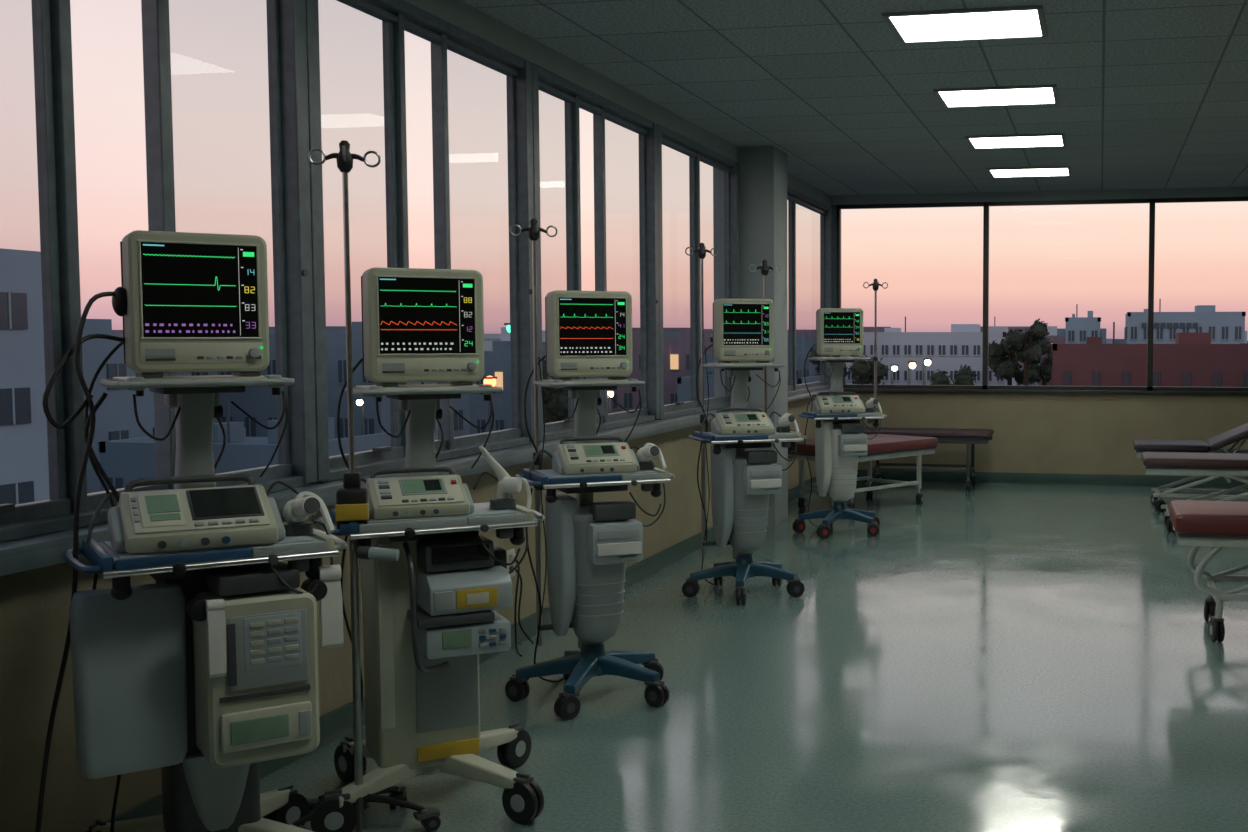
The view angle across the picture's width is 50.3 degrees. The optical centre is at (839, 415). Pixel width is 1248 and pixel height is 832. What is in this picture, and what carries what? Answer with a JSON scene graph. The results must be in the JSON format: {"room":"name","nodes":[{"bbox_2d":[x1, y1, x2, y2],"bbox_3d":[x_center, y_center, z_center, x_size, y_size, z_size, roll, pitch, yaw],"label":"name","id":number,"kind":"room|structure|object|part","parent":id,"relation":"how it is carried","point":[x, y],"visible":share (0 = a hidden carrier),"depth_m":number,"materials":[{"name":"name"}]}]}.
{"room":"hospital room","nodes":[
{"label":"hospital room","id":0,"kind":"room"},
{"bbox_2d":[0,0,830,831],"bbox_3d":[-1.815,-0.372,6.215,0.200,3.100,16.500,1,3,11],"label":"wall","id":1,"kind":"structure","parent":0,"point":[34,603],"depth_m":4.98,"materials":[{"name":"paint"}]},
{"bbox_2d":[0,0,316,542],"bbox_3d":[-2.201,-0.670,3.905,0.120,1.970,1.915,1,3,11],"label":"window","id":2,"kind":"structure","parent":1,"relation":"in","point":[296,466],"depth_m":4.12,"materials":[{"name":"metal"}]},
{"bbox_2d":[0,388,829,575],"bbox_3d":[-1.635,0.182,6.739,0.241,0.070,15.370,1,3,11],"label":"window sill","id":3,"kind":"structure","parent":1,"relation":"attached to","point":[20,555],"depth_m":4.89,"materials":[{"name":"paint"}]},
{"bbox_2d":[306,0,534,482],"bbox_3d":[-1.822,-0.783,5.799,0.120,1.970,1.945,1,3,11],"label":"window","id":4,"kind":"structure","parent":1,"relation":"in","point":[397,17],"depth_m":5.86,"materials":[{"name":"metal"}]},
{"bbox_2d":[85,476,816,831],"bbox_3d":[-1.705,1.121,6.283,0.024,0.110,16.400,1,3,11],"label":"baseboard","id":5,"kind":"structure","parent":1,"relation":"attached to","point":[337,723],"depth_m":6.40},
{"bbox_2d":[506,548,533,656],"bbox_3d":[-1.609,0.923,6.446,0.122,0.494,0.271,0,3,0],"label":"cable","id":6,"kind":"object","parent":1,"relation":"attached to","point":[511,554],"visible":0.83,"depth_m":6.50,"materials":[{"name":"beige plastic"}]},
{"bbox_2d":[506,548,515,576],"bbox_3d":[-1.647,0.741,6.524,0.030,0.140,0.090,1,3,11],"label":"outlet plate","id":7,"kind":"object","parent":6,"relation":"attached to","point":[511,554],"depth_m":6.51,"materials":[{"name":"beige plastic"}]},
{"bbox_3d":[-1.591,0.941,6.442,0.087,0.458,0.262,0,3,0],"label":"outlet cord","id":8,"kind":"part","parent":6,"relation":"part of","materials":[{"name":"black rubber"}]},
{"bbox_2d":[532,63,659,442],"bbox_3d":[-1.441,-0.897,7.702,0.120,1.970,1.935,1,3,11],"label":"window","id":9,"kind":"structure","parent":1,"relation":"in","point":[574,96],"depth_m":7.78,"materials":[{"name":"metal"}]},
{"bbox_2d":[657,124,739,419],"bbox_3d":[-1.057,-1.012,9.621,0.120,1.970,1.975,1,3,11],"label":"window","id":10,"kind":"structure","parent":1,"relation":"in","point":[696,152],"depth_m":9.63,"materials":[{"name":"metal"}]},
{"bbox_2d":[787,187,830,395],"bbox_3d":[-0.453,-1.193,12.636,0.120,1.970,3.175,1,3,11],"label":"window","id":11,"kind":"structure","parent":1,"relation":"in","point":[794,197],"depth_m":12.97,"materials":[{"name":"metal"}]},
{"bbox_2d":[260,480,1247,831],"bbox_3d":[1.666,1.316,5.620,7.300,0.200,16.900,1,3,11],"label":"floor","id":12,"kind":"structure","parent":0,"point":[999,656],"depth_m":5.76,"materials":[{"name":"plastic"}]},
{"bbox_2d":[35,230,346,831],"bbox_3d":[-1.860,0.414,3.659,0.839,1.840,0.805,-3,4,-37],"label":"cart","id":13,"kind":"object","parent":12,"relation":"on","point":[205,673],"visible":1,"depth_m":3.49,"materials":[{"name":"grey plastic"}]},
{"bbox_3d":[-1.889,0.700,3.462,0.268,0.484,0.103,-3,4,-37],"label":"storage panel","id":14,"kind":"part","parent":13,"relation":"part of","materials":[{"name":"grey plastic"}]},
{"bbox_2d":[99,230,294,395],"bbox_3d":[-1.798,-0.281,3.626,0.531,0.447,0.539,1,3,11],"label":"monitor","id":15,"kind":"object","parent":13,"relation":"on","point":[186,301],"depth_m":3.54,"materials":[{"name":"beige plastic"}]},
{"bbox_2d":[64,529,346,599],"bbox_3d":[-1.730,0.397,3.576,0.673,0.120,0.433,-3,4,-37],"label":"tray","id":16,"kind":"object","parent":13,"relation":"on","point":[241,566],"depth_m":3.46,"materials":[{"name":"blue plastic"}]},
{"bbox_2d":[290,140,440,831],"bbox_3d":[-1.501,0.236,4.008,0.478,2.150,0.464,-1,4,-19],"label":"pole","id":17,"kind":"object","parent":12,"relation":"on","point":[352,505],"visible":0.79,"depth_m":4.00,"materials":[{"name":"metal"}]},
{"bbox_2d":[310,267,544,831],"bbox_3d":[-1.361,0.404,4.345,0.722,1.777,0.753,-1,4,-15],"label":"cart","id":18,"kind":"object","parent":12,"relation":"on","point":[428,617],"visible":0.89,"depth_m":4.18,"materials":[{"name":"grey plastic"}]},
{"bbox_2d":[345,267,501,401],"bbox_3d":[-1.377,-0.266,4.290,0.535,0.432,0.523,1,3,11],"label":"monitor","id":19,"kind":"object","parent":18,"relation":"on","point":[419,325],"depth_m":4.21,"materials":[{"name":"beige plastic"}]},
{"bbox_2d":[318,502,544,554],"bbox_3d":[-1.323,0.365,4.233,0.678,0.116,0.418,-2,4,-30],"label":"tray","id":20,"kind":"object","parent":18,"relation":"on","point":[440,531],"depth_m":4.13,"materials":[{"name":"grey plastic"}]},
{"bbox_2d":[505,219,674,719],"bbox_3d":[-1.056,0.192,5.520,0.726,2.060,0.698,1,4,14],"label":"cart","id":21,"kind":"object","parent":12,"relation":"on","point":[589,544],"visible":1,"depth_m":5.45,"materials":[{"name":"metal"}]},
{"bbox_2d":[533,290,644,391],"bbox_3d":[-1.074,-0.318,5.545,0.508,0.425,0.490,1,3,11],"label":"monitor","id":22,"kind":"object","parent":21,"relation":"on","point":[588,333],"depth_m":5.47,"materials":[{"name":"beige plastic"}]},
{"bbox_2d":[515,467,674,502],"bbox_3d":[-1.028,0.284,5.484,0.626,0.114,0.412,-2,4,-26],"label":"tray","id":23,"kind":"object","parent":21,"relation":"on","point":[583,482],"depth_m":5.38,"materials":[{"name":"blue plastic"}]},
{"bbox_2d":[682,243,805,604],"bbox_3d":[-0.611,0.020,7.852,0.713,2.120,0.779,-1,4,-22],"label":"cart","id":24,"kind":"object","parent":12,"relation":"on","point":[742,481],"visible":1,"depth_m":7.73,"materials":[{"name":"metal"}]},
{"bbox_2d":[703,298,784,371],"bbox_3d":[-0.587,-0.486,7.820,0.529,0.434,0.498,1,3,11],"label":"monitor","id":25,"kind":"object","parent":24,"relation":"on","point":[743,329],"depth_m":7.74,"materials":[{"name":"beige plastic"}]},
{"bbox_2d":[689,431,805,454],"bbox_3d":[-0.547,0.154,7.755,0.660,0.116,0.420,-1,4,-22],"label":"tray","id":26,"kind":"object","parent":24,"relation":"on","point":[724,442],"depth_m":7.64,"materials":[{"name":"blue plastic"}]},
{"bbox_2d":[738,146,787,526],"bbox_3d":[-0.635,-0.649,10.835,0.300,3.100,0.460,1,3,11],"label":"column","id":27,"kind":"structure","parent":12,"relation":"on","point":[762,169],"depth_m":10.60,"materials":[{"name":"grey paint"}]},
{"bbox_2d":[792,279,887,538],"bbox_3d":[-0.005,-0.080,10.374,0.756,2.021,0.723,-1,4,-16],"label":"cart","id":28,"kind":"object","parent":12,"relation":"on","point":[840,438],"visible":1,"depth_m":10.20,"materials":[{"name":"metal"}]},
{"bbox_2d":[808,308,870,363],"bbox_3d":[-0.005,-0.635,10.311,0.523,0.434,0.495,1,3,11],"label":"monitor","id":29,"kind":"object","parent":28,"relation":"on","point":[839,331],"depth_m":10.22,"materials":[{"name":"beige plastic"}]},
{"bbox_2d":[798,411,886,427],"bbox_3d":[0.023,0.025,10.233,0.660,0.116,0.420,-1,4,-16],"label":"tray","id":30,"kind":"object","parent":28,"relation":"on","point":[823,419],"depth_m":10.10,"materials":[{"name":"blue plastic"}]},
{"bbox_2d":[788,434,937,508],"bbox_3d":[0.192,0.526,11.944,0.740,0.620,1.395,3,5,41],"label":"bed","id":31,"kind":"object","parent":12,"relation":"on","point":[882,446],"visible":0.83,"depth_m":11.81,"materials":[{"name":"red plastic"}]},
{"bbox_3d":[0.194,0.504,11.944,0.670,0.365,1.360,3,5,41],"label":"bed frame","id":32,"kind":"part","parent":31,"relation":"part of","materials":[{"name":"white metal"}]},
{"bbox_2d":[863,427,993,490],"bbox_3d":[0.849,0.443,13.497,1.445,0.600,0.623,1,3,11],"label":"bed","id":33,"kind":"object","parent":12,"relation":"on","point":[944,435],"visible":0.69,"depth_m":13.24,"materials":[{"name":"brown leather"}]},
{"bbox_3d":[0.851,0.401,13.492,1.410,0.385,0.550,1,3,11],"label":"bed frame","id":34,"kind":"part","parent":33,"relation":"part of","materials":[{"name":"grey plastic"}]},
{"bbox_2d":[1133,423,1247,511],"bbox_3d":[3.470,0.354,11.689,1.620,0.995,0.623,1,3,11],"label":"stretcher","id":35,"kind":"object","parent":12,"relation":"on","point":[1213,444],"visible":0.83,"depth_m":11.56,"materials":[{"name":"leather"}]},
{"bbox_3d":[3.479,0.517,11.696,1.600,0.401,0.550,1,3,11],"label":"bed frame","id":36,"kind":"part","parent":35,"relation":"part of","materials":[{"name":"white metal"}]},
{"bbox_2d":[1141,452,1247,532],"bbox_3d":[3.398,0.626,10.442,1.895,0.600,0.621,1,3,11],"label":"stretcher","id":37,"kind":"object","parent":12,"relation":"on","point":[1234,466],"visible":0.71,"depth_m":10.28,"materials":[{"name":"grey leather"}]},
{"bbox_3d":[3.401,0.602,10.440,1.860,0.381,0.550,1,3,11],"label":"bed frame","id":38,"kind":"part","parent":37,"relation":"part of","materials":[{"name":"white metal"}]},
{"bbox_2d":[1169,500,1247,641],"bbox_3d":[2.714,0.820,6.715,1.945,0.660,0.653,1,3,11],"label":"bed","id":39,"kind":"object","parent":12,"relation":"on","point":[1197,524],"visible":1,"depth_m":6.59,"materials":[{"name":"red leather"}]},
{"bbox_3d":[2.715,0.814,6.707,1.910,0.417,0.570,1,3,11],"label":"bed frame","id":40,"kind":"part","parent":39,"relation":"part of","materials":[{"name":"white metal"}]},
{"bbox_2d":[461,0,1247,195],"bbox_3d":[1.666,-1.978,5.422,7.300,0.200,16.900,1,3,11],"label":"ceiling","id":41,"kind":"structure","parent":0,"point":[1153,94],"depth_m":7.78,"materials":[{"name":"tile"}]},
{"bbox_2d":[882,5,1047,43],"bbox_3d":[0.632,-1.930,6.429,0.760,0.016,0.610,1,3,11],"label":"ceiling light panel","id":42,"kind":"object","parent":41,"relation":"in","point":[1012,22],"depth_m":6.39,"materials":[{"name":"white plastic"}]},
{"bbox_2d":[933,84,1059,107],"bbox_3d":[1.011,-2.044,8.323,0.760,0.016,0.610,1,3,11],"label":"ceiling light panel","id":43,"kind":"object","parent":41,"relation":"in","point":[1023,95],"depth_m":8.30,"materials":[{"name":"white plastic"}]},
{"bbox_2d":[965,133,1066,148],"bbox_3d":[1.391,-2.157,10.217,0.760,0.016,0.610,1,3,11],"label":"ceiling light panel","id":44,"kind":"object","parent":41,"relation":"in","point":[1053,139],"depth_m":10.20,"materials":[{"name":"white plastic"}]},
{"bbox_2d":[986,166,1071,177],"bbox_3d":[1.770,-2.271,12.111,0.760,0.016,0.610,1,3,11],"label":"ceiling light panel","id":45,"kind":"object","parent":41,"relation":"in","point":[1059,170],"depth_m":12.08,"materials":[{"name":"white plastic"}]},
{"bbox_2d":[831,187,1247,476],"bbox_3d":[3.302,-0.821,13.694,6.900,3.100,0.200,1,3,11],"label":"wall","id":46,"kind":"structure","parent":0,"point":[1033,433],"depth_m":13.84,"materials":[{"name":"paint"}]},
{"bbox_2d":[831,202,985,388],"bbox_3d":[0.738,-1.298,14.128,1.690,2.000,0.100,1,3,11],"label":"window","id":47,"kind":"structure","parent":46,"relation":"in","point":[835,209],"depth_m":14.14,"materials":[{"name":"brown metal"}]},
{"bbox_2d":[843,388,1247,394],"bbox_3d":[3.287,-0.247,13.650,6.600,0.040,0.160,1,3,11],"label":"window sill","id":48,"kind":"structure","parent":46,"relation":"attached to","point":[1134,392],"depth_m":13.78,"materials":[{"name":"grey metal"}]},
{"bbox_2d":[857,469,1245,487],"bbox_3d":[3.280,0.678,13.674,6.840,0.110,0.024,1,3,11],"label":"baseboard","id":49,"kind":"structure","parent":46,"relation":"attached to","point":[1004,477],"depth_m":13.86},
{"bbox_2d":[985,198,1152,390],"bbox_3d":[2.413,-1.278,13.794,1.727,2.000,0.080,1,3,11],"label":"window","id":50,"kind":"structure","parent":46,"relation":"in","point":[1103,201],"depth_m":13.75,"materials":[{"name":"brown metal"}]},
{"bbox_2d":[1150,197,1247,390],"bbox_3d":[4.105,-1.257,13.456,1.723,2.000,0.080,1,3,11],"label":"window","id":51,"kind":"structure","parent":46,"relation":"in","point":[1201,199],"depth_m":13.54,"materials":[{"name":"brown metal"}]},
{"label":"outside","id":52,"kind":"structure","parent":0,"visible":0},
{"bbox_3d":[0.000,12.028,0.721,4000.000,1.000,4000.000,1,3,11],"label":"ground","id":53,"kind":"structure","parent":52,"visible":0},
{"bbox_2d":[0,248,49,504],"bbox_3d":[-25.843,2.565,29.079,15.160,14.500,4.700,1,3,11],"label":"office building","id":54,"kind":"structure","parent":53,"relation":"on","point":[24,471],"depth_m":28.88,"materials":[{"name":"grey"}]},
{"bbox_2d":[82,319,217,493],"bbox_3d":[-27.866,2.542,44.500,9.160,12.700,8.100,1,3,11],"label":"apartment building","id":55,"kind":"structure","parent":53,"relation":"on","point":[115,417],"depth_m":42.36,"materials":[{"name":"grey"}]},
{"bbox_2d":[98,401,390,490],"bbox_3d":[-16.882,4.415,38.327,6.160,9.700,6.100,1,3,11],"label":"apartment building","id":56,"kind":"structure","parent":53,"relation":"on","point":[124,461],"depth_m":35.71,"materials":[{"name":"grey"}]},
{"bbox_2d":[218,322,469,439],"bbox_3d":[-20.023,2.026,53.115,7.160,12.700,7.100,1,3,11],"label":"office building","id":57,"kind":"structure","parent":53,"relation":"on","point":[259,402],"depth_m":49.32,"materials":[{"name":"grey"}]},
{"bbox_2d":[353,396,366,434],"bbox_3d":[-16.108,4.127,44.009,0.410,9.595,0.760,1,3,11],"label":"street lamp","id":58,"kind":"object","parent":53,"relation":"on","point":[360,400],"visible":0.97,"depth_m":44.05,"materials":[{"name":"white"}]},
{"bbox_2d":[482,376,496,431],"bbox_3d":[-10.763,3.938,40.476,0.380,10.395,0.800,0,3,4],"label":"street lamp","id":59,"kind":"object","parent":53,"relation":"on","point":[491,380],"visible":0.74,"depth_m":39.91,"materials":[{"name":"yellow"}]},
{"bbox_2d":[504,323,509,332],"bbox_3d":[-10.145,3.103,40.608,0.410,12.045,0.760,1,3,11],"label":"traffic light","id":60,"kind":"object","parent":53,"relation":"on","point":[507,324],"visible":0.16,"depth_m":39.93,"materials":[{"name":"teal glass"}]},
{"bbox_2d":[469,341,552,434],"bbox_3d":[-18.849,1.463,69.192,8.160,11.900,7.100,1,3,11],"label":"apartment building","id":61,"kind":"structure","parent":53,"relation":"on","point":[497,362],"depth_m":65.20,"materials":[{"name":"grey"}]},
{"bbox_2d":[542,359,567,423],"bbox_3d":[-13.300,2.537,60.907,3.502,10.763,3.230,1,3,11],"label":"tree","id":62,"kind":"object","parent":53,"relation":"on","point":[552,414],"visible":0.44,"depth_m":59.60,"materials":[{"name":"green plant"}]},
{"bbox_2d":[608,390,615,413],"bbox_3d":[-8.067,3.910,45.962,0.410,9.795,0.760,1,3,11],"label":"street lamp","id":63,"kind":"object","parent":53,"relation":"on","point":[610,392],"visible":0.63,"depth_m":45.99,"materials":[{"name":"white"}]},
{"bbox_2d":[590,329,712,412],"bbox_3d":[-10.811,0.233,83.855,8.160,12.600,8.100,1,3,11],"label":"apartment building","id":64,"kind":"structure","parent":53,"relation":"on","point":[676,350],"depth_m":79.61,"materials":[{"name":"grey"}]},
{"bbox_2d":[112,316,1247,388],"bbox_3d":[-86.774,-13.155,247.503,545.039,19.747,394.569,1,3,11],"label":"city skyline","id":65,"kind":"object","parent":53,"relation":"on","point":[805,339],"visible":0.02,"depth_m":208.75,"materials":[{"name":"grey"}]},
{"bbox_2d":[676,365,819,401],"bbox_3d":[-4.041,2.361,64.239,6.160,10.700,7.100,1,3,11],"label":"warehouse building","id":66,"kind":"structure","parent":53,"relation":"on","point":[683,383],"depth_m":61.13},
{"bbox_2d":[704,352,808,377],"bbox_3d":[-5.122,1.117,76.639,5.160,11.700,8.100,1,3,11],"label":"office building","id":67,"kind":"structure","parent":53,"relation":"on","point":[800,356],"depth_m":76.94,"materials":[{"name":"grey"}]},
{"bbox_2d":[808,347,848,383],"bbox_3d":[-0.552,1.504,73.686,2.394,11.297,2.614,1,3,11],"label":"tree","id":68,"kind":"object","parent":53,"relation":"on","point":[814,353],"visible":0.09,"depth_m":72.77,"materials":[{"name":"green plant"}]},
{"bbox_2d":[847,355,888,384],"bbox_3d":[1.462,1.956,71.522,2.568,10.655,1.795,-2,4,-31],"label":"tree","id":69,"kind":"object","parent":53,"relation":"on","point":[859,366],"visible":0.4,"depth_m":70.88,"materials":[{"name":"green plant"}]},
{"bbox_2d":[891,364,898,384],"bbox_3d":[2.423,2.851,58.612,0.410,10.395,0.760,1,3,11],"label":"street lamp","id":70,"kind":"object","parent":53,"relation":"on","point":[894,367],"visible":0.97,"depth_m":58.26,"materials":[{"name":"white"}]},
{"bbox_2d":[908,360,916,384],"bbox_3d":[2.767,3.193,50.391,0.410,10.695,0.760,1,3,11],"label":"street lamp","id":71,"kind":"object","parent":53,"relation":"on","point":[912,365],"visible":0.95,"depth_m":50.37,"materials":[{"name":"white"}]},
{"bbox_2d":[923,357,931,384],"bbox_3d":[3.405,3.090,51.278,0.410,10.795,0.760,1,3,11],"label":"street lamp","id":72,"kind":"object","parent":53,"relation":"on","point":[926,362],"visible":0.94,"depth_m":51.26,"materials":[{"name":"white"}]},
{"bbox_2d":[846,317,1016,385],"bbox_3d":[5.958,0.223,81.519,9.660,12.900,10.100,1,3,11],"label":"office building","id":73,"kind":"structure","parent":53,"relation":"on","point":[963,345],"depth_m":76.41,"materials":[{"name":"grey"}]},
{"bbox_2d":[930,364,976,384],"bbox_3d":[5.706,2.457,66.571,2.486,10.248,2.614,1,3,11],"label":"tree","id":74,"kind":"object","parent":53,"relation":"on","point":[964,376],"visible":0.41,"depth_m":65.69,"materials":[{"name":"green plant"}]},
{"bbox_2d":[988,340,1029,385],"bbox_3d":[8.988,1.488,71.977,2.430,11.533,2.742,3,4,37],"label":"tree","id":75,"kind":"object","parent":53,"relation":"on","point":[1007,367],"visible":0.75,"depth_m":71.28,"materials":[{"name":"green plant"}]},
{"bbox_2d":[1002,319,1048,385],"bbox_3d":[9.908,1.083,69.769,2.506,12.604,1.978,1,3,11],"label":"tree","id":76,"kind":"object","parent":53,"relation":"on","point":[1027,348],"visible":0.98,"depth_m":69.07,"materials":[{"name":"green plant"}]},
{"bbox_2d":[1023,337,1052,385],"bbox_3d":[11.114,1.460,71.476,2.203,11.649,1.734,1,3,11],"label":"tree","id":77,"kind":"object","parent":53,"relation":"on","point":[1043,371],"visible":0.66,"depth_m":70.89,"materials":[{"name":"green plant"}]},
{"bbox_2d":[1065,304,1100,343],"bbox_3d":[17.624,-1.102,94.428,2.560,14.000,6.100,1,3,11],"label":"apartment building","id":78,"kind":"structure","parent":53,"relation":"on","point":[1078,329],"depth_m":91.25,"materials":[{"name":"white concrete"}]},
{"bbox_2d":[1051,322,1247,386],"bbox_3d":[14.492,1.784,60.494,9.060,12.300,8.100,1,3,11],"label":"brick building","id":79,"kind":"structure","parent":53,"relation":"on","point":[1192,361],"depth_m":56.48,"materials":[{"name":"brown brick"}]},
{"bbox_2d":[1124,299,1245,343],"bbox_3d":[23.896,-1.053,91.107,7.760,14.300,8.150,1,3,11],"label":"apartment building","id":80,"kind":"structure","parent":53,"relation":"on","point":[1224,327],"depth_m":86.97,"materials":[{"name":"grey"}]}
]}

